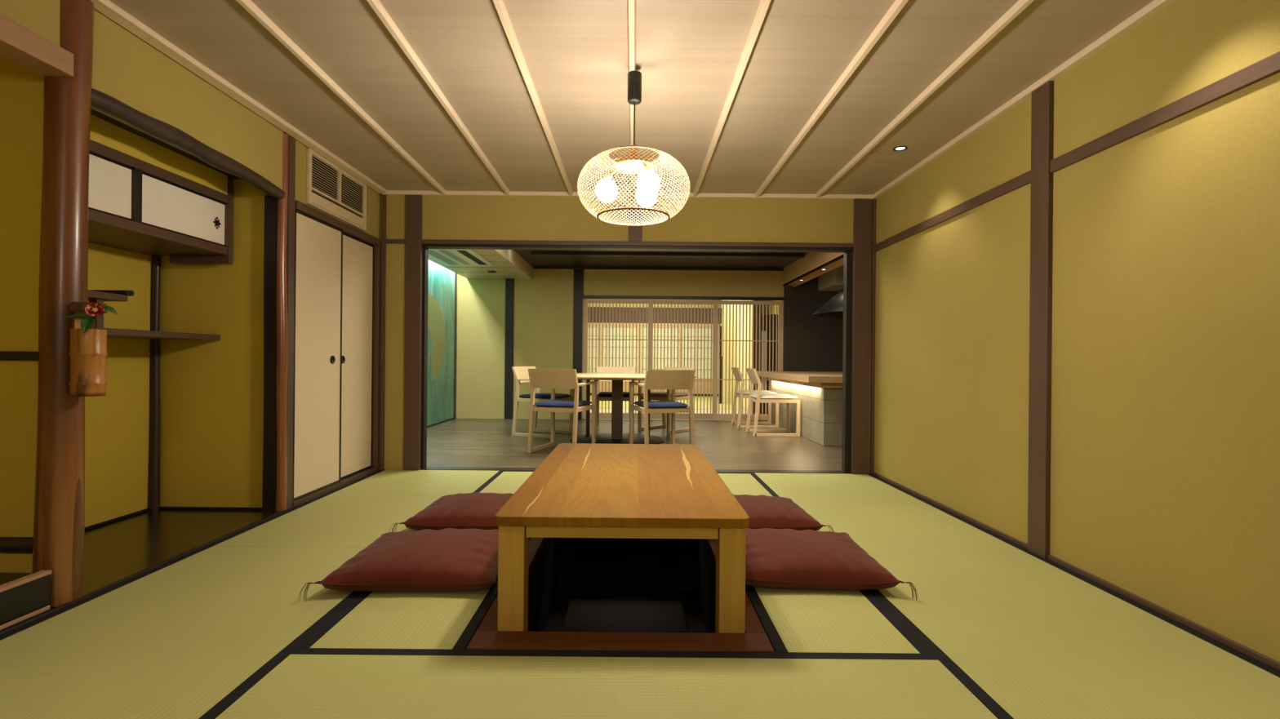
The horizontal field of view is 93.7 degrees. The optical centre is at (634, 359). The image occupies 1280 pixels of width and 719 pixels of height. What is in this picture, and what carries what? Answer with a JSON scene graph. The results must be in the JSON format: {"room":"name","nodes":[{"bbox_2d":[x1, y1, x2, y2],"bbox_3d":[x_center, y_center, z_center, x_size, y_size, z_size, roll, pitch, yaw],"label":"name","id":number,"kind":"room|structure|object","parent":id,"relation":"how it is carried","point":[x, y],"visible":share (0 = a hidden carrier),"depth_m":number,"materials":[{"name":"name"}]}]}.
{"room":"traditional dwelling","nodes":[
{"label":"traditional dwelling","id":0,"kind":"room"},
{"bbox_2d":[0,56,44,572],"bbox_3d":[-2.378,-0.278,2.135,0.680,2.056,0.040,1,0,0],"label":"wall partition","id":1,"kind":"structure","parent":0,"point":[21,89],"depth_m":2.12,"materials":[{"name":"paint"}]},
{"bbox_2d":[0,537,33,553],"bbox_3d":[-2.381,0.653,2.130,0.661,0.067,0.062,1,0,0],"label":"trim","id":2,"kind":"structure","parent":1,"relation":"attached to","point":[7,544],"depth_m":2.10,"materials":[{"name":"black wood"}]},
{"bbox_2d":[0,573,57,631],"bbox_3d":[-2.367,0.825,1.182,0.720,0.150,1.864,1,0,0],"label":"floor","id":3,"kind":"structure","parent":0,"point":[5,578],"depth_m":2.07,"materials":[{"name":"black paint"}]},
{"bbox_2d":[0,570,51,630],"bbox_3d":[-1.992,0.781,1.147,0.032,0.133,1.775,1,0,0],"label":"step","id":4,"kind":"structure","parent":3,"relation":"attached to","point":[21,599],"depth_m":1.95,"materials":[{"name":"black paint"}]},
{"bbox_2d":[0,509,278,595],"bbox_3d":[-2.356,0.875,2.760,0.743,0.049,1.280,1,0,0],"label":"floor","id":5,"kind":"structure","parent":0,"point":[117,550],"depth_m":2.87,"materials":[{"name":"wood"}]},
{"bbox_2d":[31,0,93,608],"bbox_3d":[-2.018,-0.225,2.120,0.154,2.158,0.134,1,0,0],"label":"pillar","id":6,"kind":"structure","parent":5,"relation":"on","point":[59,518],"depth_m":2.07,"materials":[{"name":"wood"}]},
{"bbox_2d":[0,13,73,76],"bbox_3d":[-1.980,-1.012,1.159,0.108,0.078,1.805,1,0,0],"label":"lintel beam","id":7,"kind":"structure","parent":6,"relation":"attached to","point":[20,45],"depth_m":1.94,"materials":[{"name":"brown wood"}]},
{"bbox_2d":[68,302,107,396],"bbox_3d":[-1.897,-0.037,2.085,0.100,0.328,0.100,1,0,-16],"label":"vase","id":8,"kind":"object","parent":6,"relation":"hanging from","point":[88,353],"visible":0.87,"depth_m":2.05,"materials":[{"name":"wood"}]},
{"bbox_2d":[65,302,118,333],"bbox_3d":[-1.855,-0.087,2.050,0.124,0.214,0.070,1,0,0],"label":"camellia","id":9,"kind":"object","parent":8,"relation":"in","point":[87,321],"visible":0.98,"depth_m":2.04,"materials":[{"name":"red plant"}]},
{"bbox_2d":[90,87,284,199],"bbox_3d":[-1.994,-0.952,2.751,0.082,0.106,1.246,1,0,0],"label":"lintel","id":10,"kind":"object","parent":6,"relation":"attached to","point":[164,131],"visible":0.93,"depth_m":2.60,"materials":[{"name":"brown wood"}]},
{"bbox_2d":[262,133,295,511],"bbox_3d":[-2.021,-0.210,3.416,0.122,2.127,0.108,1,0,0],"label":"post","id":11,"kind":"object","parent":5,"relation":"on","point":[279,214],"visible":0.93,"depth_m":3.37,"materials":[{"name":"brown wood"}]},
{"bbox_2d":[89,114,227,195],"bbox_3d":[-2.268,-0.967,2.748,0.017,0.106,1.175,1,0,0],"label":"wall","id":12,"kind":"structure","parent":0,"point":[102,131],"depth_m":2.82,"materials":[{"name":"paint"}]},
{"bbox_2d":[90,108,242,179],"bbox_3d":[-2.369,-1.036,2.760,0.684,0.028,1.280,1,0,0],"label":"ceiling","id":13,"kind":"structure","parent":0,"point":[93,112],"depth_m":2.79,"materials":[{"name":"black wood"}]},
{"bbox_2d":[84,179,268,527],"bbox_3d":[-2.416,-0.204,2.785,0.765,2.206,1.390,1,0,0],"label":"wall","id":14,"kind":"structure","parent":0,"point":[211,392],"depth_m":3.40,"materials":[{"name":"paint"}]},
{"bbox_2d":[87,289,134,328],"bbox_3d":[-2.526,-0.232,2.479,0.385,0.181,0.638,1,0,0],"label":"shelf","id":15,"kind":"object","parent":14,"relation":"attached to","point":[93,295],"visible":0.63,"depth_m":2.67,"materials":[{"name":"brown wood"}]},
{"bbox_2d":[148,255,160,511],"bbox_3d":[-2.699,0.122,3.380,0.052,1.450,0.052,1,0,0],"label":"trim","id":16,"kind":"structure","parent":14,"relation":"attached to","point":[154,464],"depth_m":3.36,"materials":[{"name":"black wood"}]},
{"bbox_2d":[95,327,220,340],"bbox_3d":[-2.531,-0.127,3.000,0.375,0.030,0.800,1,0,0],"label":"shelf","id":17,"kind":"object","parent":14,"relation":"attached to","point":[111,332],"visible":0.51,"depth_m":3.00,"materials":[{"name":"brown wood"}]},
{"bbox_2d":[88,139,233,264],"bbox_3d":[-2.482,-0.779,2.763,0.463,0.486,1.205,1,0,0],"label":"upper cabinet","id":18,"kind":"object","parent":14,"relation":"attached to","point":[135,205],"visible":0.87,"depth_m":2.90,"materials":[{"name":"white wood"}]},
{"bbox_2d":[0,0,379,239],"bbox_3d":[-2.033,-0.235,0.836,0.100,2.236,7.671,1,0,0],"label":"wall","id":19,"kind":"structure","parent":0,"point":[127,68],"depth_m":2.58,"materials":[{"name":"paint"}]},
{"bbox_2d":[0,505,297,635],"bbox_3d":[-1.974,0.876,0.250,0.022,0.054,6.500,1,0,0],"label":"trim","id":20,"kind":"structure","parent":19,"relation":"attached to","point":[82,597],"depth_m":2.33,"materials":[{"name":"black wood"}]},
{"bbox_2d":[90,0,386,193],"bbox_3d":[-1.933,-1.290,0.805,0.062,0.026,7.611,1,0,0],"label":"trim","id":21,"kind":"structure","parent":19,"relation":"attached to","point":[107,7],"depth_m":2.75,"materials":[{"name":"brown wood"}]},
{"bbox_2d":[292,208,342,502],"bbox_3d":[-1.986,-0.024,3.760,0.030,1.702,0.570,1,0,0],"label":"door","id":22,"kind":"structure","parent":19,"relation":"in","point":[318,244],"depth_m":3.73,"materials":[{"name":"paper"}]},
{"bbox_2d":[292,466,377,506],"bbox_3d":[-2.003,0.855,4.045,0.060,0.056,1.151,1,0,0],"label":"trim","id":23,"kind":"structure","parent":19,"relation":"attached to","point":[344,482],"depth_m":4.00,"materials":[{"name":"brown wood"}]},
{"bbox_2d":[306,148,366,231],"bbox_3d":[-1.965,-1.106,3.998,0.020,0.335,0.770,1,0,0],"label":"air vent","id":24,"kind":"object","parent":19,"relation":"in","point":[331,190],"visible":1,"depth_m":3.94,"materials":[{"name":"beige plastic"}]},
{"bbox_2d":[294,200,381,245],"bbox_3d":[-1.983,-0.898,4.045,0.068,0.047,1.151,1,0,0],"label":"trim","id":25,"kind":"structure","parent":19,"relation":"attached to","point":[300,206],"depth_m":3.95,"materials":[{"name":"brown wood"}]},
{"bbox_2d":[340,231,373,480],"bbox_3d":[-2.014,-0.024,4.310,0.030,1.702,0.570,1,0,0],"label":"door","id":26,"kind":"structure","parent":19,"relation":"in","point":[357,283],"depth_m":4.34,"materials":[{"name":"paper"}]},
{"bbox_2d":[379,194,386,470],"bbox_3d":[-1.945,-0.218,4.642,0.027,2.144,0.038,1,0,0],"label":"trim","id":27,"kind":"structure","parent":19,"relation":"attached to","point":[384,199],"depth_m":4.62,"materials":[{"name":"brown wood"}]},
{"bbox_2d":[428,248,532,279],"bbox_3d":[-1.949,-1.258,6.700,0.940,0.178,3.899,1,0,0],"label":"ceiling","id":28,"kind":"structure","parent":0,"point":[507,262],"depth_m":7.72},
{"bbox_2d":[428,248,495,266],"bbox_3d":[-2.020,-1.161,6.820,0.600,0.018,1.180,1,0,0],"label":"air conditioner","id":29,"kind":"object","parent":28,"relation":"attached to","point":[448,257],"visible":0.89,"depth_m":6.79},
{"bbox_2d":[439,250,471,265],"bbox_3d":[-2.030,-1.154,6.825,0.080,0.004,0.950,1,0,0],"label":"grille","id":30,"kind":"object","parent":29,"relation":"attached to","point":[449,254],"depth_m":6.79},
{"bbox_2d":[528,537,715,633],"bbox_3d":[-0.045,1.121,2.750,0.840,0.439,1.700,1,0,0],"label":"wall","id":31,"kind":"structure","parent":0,"point":[597,560],"depth_m":3.58,"materials":[{"name":"black"}]},
{"bbox_3d":[-0.045,1.145,2.750,0.800,0.390,1.660,1,0,0],"label":"ledge","id":32,"kind":"object","parent":31,"relation":"attached to","visible":0},
{"bbox_2d":[494,443,750,633],"bbox_3d":[-0.041,0.727,2.745,0.822,0.447,1.676,1,0,0],"label":"table","id":33,"kind":"object","parent":32,"relation":"on","point":[580,490],"visible":0.93,"depth_m":2.00,"materials":[{"name":"brown wood"}]},
{"bbox_2d":[377,193,871,473],"bbox_3d":[-0.049,-0.218,4.691,3.908,2.236,0.080,1,0,0],"label":"wall","id":34,"kind":"structure","parent":0,"point":[443,217],"depth_m":4.65,"materials":[{"name":"paint"}]},
{"bbox_2d":[372,245,380,467],"bbox_3d":[-1.995,-0.024,4.609,0.060,1.702,0.027,1,0,0],"label":"trim","id":35,"kind":"structure","parent":34,"relation":"attached to","point":[376,248],"depth_m":4.60,"materials":[{"name":"brown wood"}]},
{"bbox_2d":[403,195,422,470],"bbox_3d":[-1.713,-0.216,4.690,0.120,2.144,0.122,1,0,0],"label":"wooden pillar","id":36,"kind":"structure","parent":34,"relation":"attached to","point":[414,248],"depth_m":4.63,"materials":[{"name":"brown wood"}]},
{"bbox_2d":[421,247,428,469],"bbox_3d":[-1.645,-0.009,4.706,0.020,1.730,0.070,1,0,0],"label":"trim","id":37,"kind":"structure","parent":34,"relation":"attached to","point":[425,251],"depth_m":4.68,"materials":[{"name":"black wood"}]},
{"bbox_2d":[382,190,873,199],"bbox_3d":[-0.040,-1.271,4.631,3.808,0.030,0.040,1,0,0],"label":"trim","id":38,"kind":"structure","parent":34,"relation":"attached to","point":[402,193],"depth_m":4.61,"materials":[{"name":"brown wood"}]},
{"bbox_2d":[420,466,850,473],"bbox_3d":[0.008,0.919,4.707,3.343,0.104,0.107,1,0,0],"label":"trim","id":39,"kind":"structure","parent":34,"relation":"attached to","point":[427,468],"depth_m":4.69,"materials":[{"name":"black wood"}]},
{"bbox_2d":[422,244,853,252],"bbox_3d":[0.024,-0.871,4.701,3.343,0.020,0.100,1,0,0],"label":"trim","id":40,"kind":"structure","parent":34,"relation":"attached to","point":[427,246],"depth_m":4.65,"materials":[{"name":"black wood"}]},
{"bbox_2d":[421,239,853,248],"bbox_3d":[0.024,-0.898,4.693,3.343,0.033,0.116,1,0,0],"label":"trim","id":41,"kind":"structure","parent":34,"relation":"attached to","point":[423,241],"depth_m":4.63,"materials":[{"name":"brown wood"}]},
{"bbox_2d":[841,251,852,472],"bbox_3d":[1.666,0.020,4.706,0.043,1.730,0.070,1,0,0],"label":"trim","id":42,"kind":"structure","parent":34,"relation":"attached to","point":[847,260],"depth_m":4.67,"materials":[{"name":"black wood"}]},
{"bbox_2d":[850,199,871,474],"bbox_3d":[1.753,-0.186,4.690,0.127,2.144,0.122,1,0,0],"label":"wooden pillar","id":43,"kind":"structure","parent":34,"relation":"attached to","point":[860,294],"depth_m":4.63,"materials":[{"name":"brown wood"}]},
{"bbox_2d":[869,198,876,474],"bbox_3d":[1.854,-0.185,4.641,0.042,2.144,0.040,1,0,0],"label":"trim","id":44,"kind":"structure","parent":34,"relation":"attached to","point":[874,200],"depth_m":4.62,"materials":[{"name":"brown wood"}]},
{"bbox_2d":[543,583,706,633],"bbox_3d":[-0.047,1.355,2.750,0.840,0.030,1.700,1,0,0],"label":"floor","id":45,"kind":"structure","parent":0,"point":[693,616],"depth_m":3.38,"materials":[{"name":"grey carpet"}]},
{"bbox_2d":[561,600,688,632],"bbox_3d":[-0.046,1.310,2.750,0.600,0.060,0.900,1,0,0],"label":"mat","id":46,"kind":"object","parent":45,"relation":"on","point":[581,615],"visible":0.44,"depth_m":2.99,"materials":[{"name":"fabric"}]},
{"bbox_2d":[109,0,1153,194],"bbox_3d":[-0.059,-1.311,0.785,3.888,0.050,7.771,1,0,0],"label":"ceiling","id":47,"kind":"structure","parent":0,"point":[689,52],"depth_m":2.71,"materials":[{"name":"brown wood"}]},
{"bbox_2d":[235,0,446,194],"bbox_3d":[-1.366,-1.284,0.809,0.038,0.028,7.621,1,0,-1],"label":"trim","id":48,"kind":"structure","parent":47,"relation":"attached to","point":[248,5],"depth_m":2.74,"materials":[{"name":"brown wood"}]},
{"bbox_2d":[366,0,510,195],"bbox_3d":[-0.913,-1.280,0.810,0.033,0.028,7.621,1,0,-1],"label":"trim","id":49,"kind":"structure","parent":47,"relation":"attached to","point":[376,5],"depth_m":2.73,"materials":[{"name":"brown wood"}]},
{"bbox_2d":[492,0,573,195],"bbox_3d":[-0.488,-1.276,0.810,0.033,0.028,7.621,1,0,0],"label":"trim","id":50,"kind":"structure","parent":47,"relation":"attached to","point":[500,6],"depth_m":2.72,"materials":[{"name":"brown wood"}]},
{"bbox_2d":[626,0,635,195],"bbox_3d":[-0.011,-1.272,0.810,0.033,0.028,7.621,1,0,0],"label":"trim","id":51,"kind":"structure","parent":47,"relation":"attached to","point":[631,4],"depth_m":2.43,"materials":[{"name":"brown wood"}]},
{"bbox_2d":[577,70,690,226],"bbox_3d":[-0.002,-0.940,2.640,0.495,0.636,0.495,1,0,6],"label":"pendant lamp","id":52,"kind":"object","parent":47,"relation":"hanging from","point":[648,183],"visible":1,"depth_m":2.59,"materials":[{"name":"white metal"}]},
{"bbox_2d":[693,0,771,196],"bbox_3d":[0.466,-1.267,0.810,0.033,0.028,7.621,1,0,0],"label":"trim","id":53,"kind":"structure","parent":47,"relation":"attached to","point":[763,6],"depth_m":2.70,"materials":[{"name":"brown wood"}]},
{"bbox_2d":[755,0,908,196],"bbox_3d":[0.943,-1.263,0.810,0.033,0.028,7.621,1,0,0],"label":"trim","id":54,"kind":"structure","parent":47,"relation":"attached to","point":[898,5],"depth_m":2.70,"materials":[{"name":"brown wood"}]},
{"bbox_2d":[815,0,1034,197],"bbox_3d":[1.361,-1.260,0.810,0.034,0.028,7.621,1,0,1],"label":"trim","id":55,"kind":"structure","parent":47,"relation":"attached to","point":[1020,6],"depth_m":2.69,"materials":[{"name":"brown wood"}]},
{"bbox_2d":[426,395,841,471],"bbox_3d":[0.502,0.925,9.630,6.180,0.100,9.739,1,0,0],"label":"floor","id":56,"kind":"structure","parent":0,"point":[455,442],"depth_m":6.22,"materials":[{"name":"grey wood"}]},
{"bbox_2d":[511,366,573,438],"bbox_3d":[-1.059,0.472,6.876,0.573,0.778,0.480,1,0,22],"label":"dining chair","id":57,"kind":"object","parent":56,"relation":"on","point":[521,374],"visible":0.76,"depth_m":6.75,"materials":[{"name":"brown wood"}]},
{"bbox_2d":[527,368,596,453],"bbox_3d":[-0.686,0.476,5.705,0.480,0.778,0.573,1,0,17],"label":"dining chair","id":58,"kind":"object","parent":56,"relation":"on","point":[553,379],"visible":0.97,"depth_m":5.53,"materials":[{"name":"brown wood"}]},
{"bbox_2d":[594,366,634,433],"bbox_3d":[-0.239,0.479,7.316,0.480,0.778,0.573,1,0,0],"label":"dining chair","id":59,"kind":"object","parent":56,"relation":"on","point":[602,396],"visible":0.5,"depth_m":7.50,"materials":[{"name":"brown wood"}]},
{"bbox_2d":[569,373,697,444],"bbox_3d":[-0.185,0.516,6.450,1.700,0.705,1.700,1,0,0],"label":"round table","id":60,"kind":"object","parent":56,"relation":"on","point":[616,437],"visible":0.64,"depth_m":6.38,"materials":[{"name":"brown wood"}]},
{"bbox_2d":[629,369,695,444],"bbox_3d":[0.258,0.484,5.705,0.480,0.778,0.573,1,0,-17],"label":"dining chair","id":61,"kind":"object","parent":56,"relation":"on","point":[673,380],"visible":0.91,"depth_m":5.52,"materials":[{"name":"brown wood"}]},
{"bbox_2d":[637,367,694,434],"bbox_3d":[0.406,0.485,7.412,0.480,0.778,0.573,1,0,40],"label":"dining chair","id":62,"kind":"object","parent":56,"relation":"on","point":[655,396],"visible":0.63,"depth_m":7.33,"materials":[{"name":"brown wood"}]},
{"bbox_2d":[731,367,778,428],"bbox_3d":[1.579,0.495,7.980,0.572,0.778,0.470,1,0,0],"label":"dining chair","id":63,"kind":"object","parent":56,"relation":"on","point":[741,393],"visible":0.66,"depth_m":7.77,"materials":[{"name":"brown wood"}]},
{"bbox_2d":[745,368,799,436],"bbox_3d":[1.619,0.496,7.130,0.572,0.778,0.470,1,0,0],"label":"dining chair","id":64,"kind":"object","parent":56,"relation":"on","point":[759,397],"visible":1,"depth_m":6.91,"materials":[{"name":"brown wood"}]},
{"bbox_2d":[756,371,842,446],"bbox_3d":[2.578,0.532,7.275,1.715,0.722,2.670,1,0,0],"label":"counter","id":65,"kind":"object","parent":56,"relation":"on","point":[820,393],"depth_m":6.45,"materials":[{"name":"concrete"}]},
{"bbox_2d":[455,266,843,419],"bbox_3d":[0.514,-0.415,8.690,6.180,2.620,0.120,1,0,0],"label":"wall","id":66,"kind":"structure","parent":0,"point":[543,313],"depth_m":8.65,"materials":[{"name":"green paint"}]},
{"bbox_2d":[504,278,514,418],"bbox_3d":[-1.804,-0.155,8.650,0.120,2.020,0.040,1,0,0],"label":"trim","id":67,"kind":"structure","parent":66,"relation":"attached to","point":[509,282],"depth_m":8.63,"materials":[{"name":"black wood"}]},
{"bbox_2d":[573,269,582,419],"bbox_3d":[-0.818,-0.219,8.650,0.130,2.165,0.040,1,0,0],"label":"trim","id":68,"kind":"structure","parent":66,"relation":"attached to","point":[578,273],"depth_m":8.63,"materials":[{"name":"black wood"}]},
{"bbox_2d":[582,299,653,419],"bbox_3d":[-0.243,-0.004,8.680,1.010,1.725,0.030,1,0,0],"label":"door","id":69,"kind":"structure","parent":66,"relation":"in","point":[602,415],"depth_m":8.67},
{"bbox_2d":[533,266,783,271],"bbox_3d":[0.342,-1.309,8.635,3.600,0.035,0.030,1,0,0],"label":"trim","id":70,"kind":"structure","parent":66,"relation":"attached to","point":[534,267],"depth_m":8.62,"materials":[{"name":"black wood"}]},
{"bbox_2d":[652,300,713,419],"bbox_3d":[0.700,0.004,8.715,1.010,1.725,0.030,1,0,0],"label":"door","id":71,"kind":"structure","parent":66,"relation":"in","point":[659,415],"depth_m":8.70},
{"bbox_2d":[582,295,784,300],"bbox_3d":[0.703,-0.886,8.650,2.900,0.045,0.040,1,0,0],"label":"trim","id":72,"kind":"structure","parent":66,"relation":"attached to","point":[610,297],"depth_m":8.63,"materials":[{"name":"black wood"}]},
{"bbox_2d":[712,300,783,420],"bbox_3d":[1.640,0.013,8.680,1.010,1.725,0.030,1,0,0],"label":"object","id":73,"kind":"structure","parent":66,"relation":"in","point":[728,416],"depth_m":8.67,"materials":[{"name":"wood"}]},
{"bbox_2d":[782,252,844,287],"bbox_3d":[2.225,-1.177,6.726,0.170,0.265,3.849,1,0,0],"label":"trim","id":74,"kind":"structure","parent":66,"relation":"attached to","point":[806,268],"depth_m":7.38,"materials":[{"name":"brown wood"}]},
{"bbox_2d":[586,298,722,308],"bbox_3d":[0.353,-0.376,11.675,5.300,2.600,5.850,1,0,0],"label":"wall","id":75,"kind":"structure","parent":0,"point":[591,304],"depth_m":14.52,"materials":[{"name":"beige paint"}]},
{"bbox_2d":[751,300,761,413],"bbox_3d":[1.863,-0.363,9.150,0.120,2.500,0.100,1,0,0],"label":"trim","id":76,"kind":"structure","parent":75,"relation":"attached to","point":[754,321],"depth_m":9.10,"materials":[{"name":"brown wood"}]},
{"bbox_2d":[590,379,718,394],"bbox_3d":[0.394,0.659,14.530,5.200,0.330,0.060,1,0,0],"label":"wall","id":77,"kind":"structure","parent":0,"point":[695,381],"depth_m":14.50,"materials":[{"name":"paint"}]},
{"bbox_2d":[600,324,639,373],"bbox_3d":[-0.353,-0.172,14.496,0.950,1.320,0.032,1,0,0],"label":"window","id":78,"kind":"structure","parent":77,"relation":"in","point":[601,326],"depth_m":14.50,"materials":[{"name":"white paper"}]},
{"bbox_2d":[640,324,679,373],"bbox_3d":[0.612,-0.164,14.496,0.980,1.320,0.032,1,0,0],"label":"window","id":79,"kind":"structure","parent":77,"relation":"in","point":[641,326],"depth_m":14.50,"materials":[{"name":"white paper"}]},
{"bbox_2d":[680,325,719,380],"bbox_3d":[1.576,-0.155,14.496,0.950,1.320,0.032,1,0,0],"label":"window","id":80,"kind":"structure","parent":77,"relation":"in","point":[682,326],"depth_m":14.50,"materials":[{"name":"white paper"}]},
{"bbox_2d":[587,306,722,324],"bbox_3d":[0.409,-1.066,14.540,5.200,0.380,0.080,1,0,0],"label":"wall","id":81,"kind":"structure","parent":0,"point":[591,308],"depth_m":14.50,"materials":[{"name":"paint"}]},
{"bbox_2d":[514,249,808,268],"bbox_3d":[0.472,-1.350,6.740,6.280,0.050,4.019,1,0,0],"label":"ceiling","id":82,"kind":"structure","parent":0,"point":[574,261],"depth_m":8.06,"materials":[{"name":"wood"}]},
{"bbox_2d":[530,251,804,257],"bbox_3d":[0.411,-1.308,7.505,3.400,0.035,0.110,1,0,0],"label":"trim","id":83,"kind":"structure","parent":82,"relation":"attached to","point":[532,253],"depth_m":7.45,"materials":[{"name":"black wood"}]},
{"bbox_2d":[813,288,843,317],"bbox_3d":[2.728,-0.923,7.200,1.120,0.765,1.120,1,0,0],"label":"hood","id":84,"kind":"object","parent":82,"relation":"attached to","point":[833,308],"visible":0.15,"depth_m":7.08,"materials":[{"name":"black metal"}]},
{"bbox_2d":[721,304,732,404],"bbox_3d":[1.891,-0.363,12.300,0.177,2.500,0.640,1,0,12],"label":"wall","id":85,"kind":"structure","parent":0,"point":[724,317],"depth_m":12.07,"materials":[{"name":"beige paint"}]},
{"bbox_2d":[731,304,752,411],"bbox_3d":[2.073,-0.286,11.375,0.100,2.350,2.250,1,0,0],"label":"wall","id":86,"kind":"structure","parent":0,"point":[735,305],"depth_m":11.27,"materials":[{"name":"beige paint"}]},
{"bbox_2d":[760,314,777,414],"bbox_3d":[2.169,0.080,9.750,0.340,1.620,0.100,1,0,0],"label":"wall","id":87,"kind":"structure","parent":0,"point":[768,315],"depth_m":9.70,"materials":[{"name":"black wood"}]},
{"bbox_2d":[874,0,1279,670],"bbox_3d":[1.905,-0.191,0.856,0.100,2.256,7.711,1,0,0],"label":"wall","id":88,"kind":"structure","parent":0,"point":[1165,438],"depth_m":2.24,"materials":[{"name":"paint"}]},
{"bbox_2d":[874,169,1031,252],"bbox_3d":[1.863,-0.856,3.708,0.036,0.054,1.846,1,0,0],"label":"trim","id":89,"kind":"structure","parent":88,"relation":"attached to","point":[1024,179],"depth_m":3.38,"materials":[{"name":"brown wood"}]},
{"bbox_2d":[872,0,1174,198],"bbox_3d":[1.853,-1.254,0.805,0.042,0.030,7.611,1,0,0],"label":"trim","id":90,"kind":"structure","parent":88,"relation":"attached to","point":[1155,6],"depth_m":2.66,"materials":[{"name":"brown wood"}]},
{"bbox_2d":[1027,80,1053,559],"bbox_3d":[1.859,-0.185,2.725,0.052,2.144,0.120,1,0,0],"label":"wooden pillar","id":91,"kind":"structure","parent":88,"relation":"attached to","point":[1042,98],"depth_m":2.71,"materials":[{"name":"brown wood"}]},
{"bbox_2d":[872,471,1279,671],"bbox_3d":[1.849,0.877,0.810,0.032,0.020,7.621,1,0,0],"label":"trim","id":92,"kind":"structure","parent":88,"relation":"attached to","point":[1246,651],"depth_m":2.23,"materials":[{"name":"brown wood"}]},
{"bbox_2d":[1049,51,1279,173],"bbox_3d":[1.863,-0.856,-0.168,0.036,0.054,5.665,1,0,0],"label":"trim","id":93,"kind":"structure","parent":88,"relation":"attached to","point":[1268,66],"depth_m":2.04,"materials":[{"name":"brown wood"}]},
{"bbox_3d":[-0.059,0.930,0.825,3.808,0.120,7.651,1,0,0],"label":"floor","id":94,"kind":"structure","parent":0,"visible":0},
{"bbox_2d":[0,546,364,718],"bbox_3d":[-1.485,0.872,1.786,0.954,0.031,1.909,1,0,0],"label":"mat","id":95,"kind":"object","parent":94,"relation":"on","point":[187,636],"visible":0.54,"depth_m":1.85,"materials":[{"name":"green wicker"}]},
{"bbox_2d":[205,469,503,547],"bbox_3d":[-1.485,0.872,3.696,0.954,0.031,1.909,1,0,0],"label":"mat","id":96,"kind":"object","parent":94,"relation":"on","point":[357,513],"visible":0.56,"depth_m":3.39,"materials":[{"name":"green wicker"}]},
{"bbox_2d":[297,537,530,649],"bbox_3d":[-0.758,0.878,2.744,0.499,0.031,1.907,1,0,0],"label":"mat","id":97,"kind":"object","parent":94,"relation":"on","point":[374,620],"visible":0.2,"depth_m":1.98,"materials":[{"name":"green wicker"}]},
{"bbox_2d":[297,528,498,601],"bbox_3d":[-0.833,0.800,2.446,0.733,0.123,0.642,1,0,-2],"label":"floor cushion","id":98,"kind":"object","parent":97,"relation":"on","point":[447,559],"visible":0.91,"depth_m":2.25,"materials":[{"name":"red fabric"}]},
{"bbox_2d":[389,492,513,532],"bbox_3d":[-0.868,0.800,3.191,0.632,0.124,0.601,1,0,1],"label":"floor cushion","id":99,"kind":"object","parent":97,"relation":"on","point":[474,510],"visible":0.59,"depth_m":3.00,"materials":[{"name":"red fabric"}]},
{"bbox_2d":[215,648,997,718],"bbox_3d":[-0.059,0.884,1.313,1.897,0.031,0.953,1,0,0],"label":"mat","id":100,"kind":"object","parent":94,"relation":"on","point":[309,683],"visible":1,"depth_m":1.59,"materials":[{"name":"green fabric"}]},
{"bbox_2d":[466,537,774,652],"bbox_3d":[-0.043,0.886,2.749,0.928,0.028,1.894,1,0,0],"label":"rim","id":101,"kind":"object","parent":94,"relation":"on","point":[754,638],"visible":0.41,"depth_m":1.87,"materials":[{"name":"brown wood"}]},
{"bbox_2d":[479,471,772,496],"bbox_3d":[-0.059,0.884,4.175,1.897,0.031,0.952,1,0,0],"label":"mat","id":102,"kind":"object","parent":94,"relation":"on","point":[508,482],"visible":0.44,"depth_m":4.21,"materials":[{"name":"green wicker"}]},
{"bbox_2d":[745,584,932,653],"bbox_3d":[0.656,0.891,2.744,0.467,0.031,1.907,1,0,0],"label":"mat","id":103,"kind":"object","parent":94,"relation":"on","point":[792,620],"visible":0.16,"depth_m":2.00,"materials":[{"name":"green wicker"}]},
{"bbox_2d":[733,494,834,532],"bbox_3d":[0.661,0.816,3.218,0.629,0.118,0.599,1,0,-1],"label":"floor cushion","id":104,"kind":"object","parent":103,"relation":"on","point":[763,511],"visible":0.42,"depth_m":3.03,"materials":[{"name":"red fabric"}]},
{"bbox_2d":[745,528,918,600],"bbox_3d":[0.718,0.815,2.501,0.654,0.121,0.640,1,0,2],"label":"floor cushion","id":105,"kind":"object","parent":103,"relation":"on","point":[780,558],"visible":0.88,"depth_m":2.29,"materials":[{"name":"red fabric"}]},
{"bbox_2d":[749,472,1032,553],"bbox_3d":[1.362,0.897,3.696,0.942,0.031,1.909,1,0,0],"label":"mat","id":106,"kind":"object","parent":94,"relation":"on","point":[878,515],"visible":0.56,"depth_m":3.37,"materials":[{"name":"green wicker"}]},
{"bbox_2d":[866,552,1279,718],"bbox_3d":[1.362,0.897,1.786,0.942,0.031,1.909,1,0,0],"label":"mat","id":107,"kind":"object","parent":94,"relation":"on","point":[1029,636],"visible":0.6,"depth_m":1.84,"materials":[{"name":"green wicker"}]},
{"bbox_3d":[-2.626,-0.443,6.740,0.100,2.620,4.019,1,0,0],"label":"wall","id":108,"kind":"structure","parent":0,"visible":0},
{"bbox_2d":[426,259,455,426],"bbox_3d":[-2.571,-0.257,6.730,0.011,2.170,3.660,1,0,0],"label":"mural","id":109,"kind":"object","parent":108,"relation":"attached to","point":[442,281],"visible":0.21,"depth_m":7.94,"materials":[{"name":"paint"}]},
{"bbox_3d":[3.652,-0.187,6.740,0.100,2.220,4.019,1,0,0],"label":"wall","id":110,"kind":"structure","parent":0,"visible":0},
{"bbox_2d":[817,265,843,291],"bbox_3d":[3.125,-1.137,8.250,0.970,0.310,0.740,1,0,0],"label":"upper cabinet","id":111,"kind":"object","parent":110,"relation":"attached to","point":[833,280],"visible":0.13,"depth_m":8.11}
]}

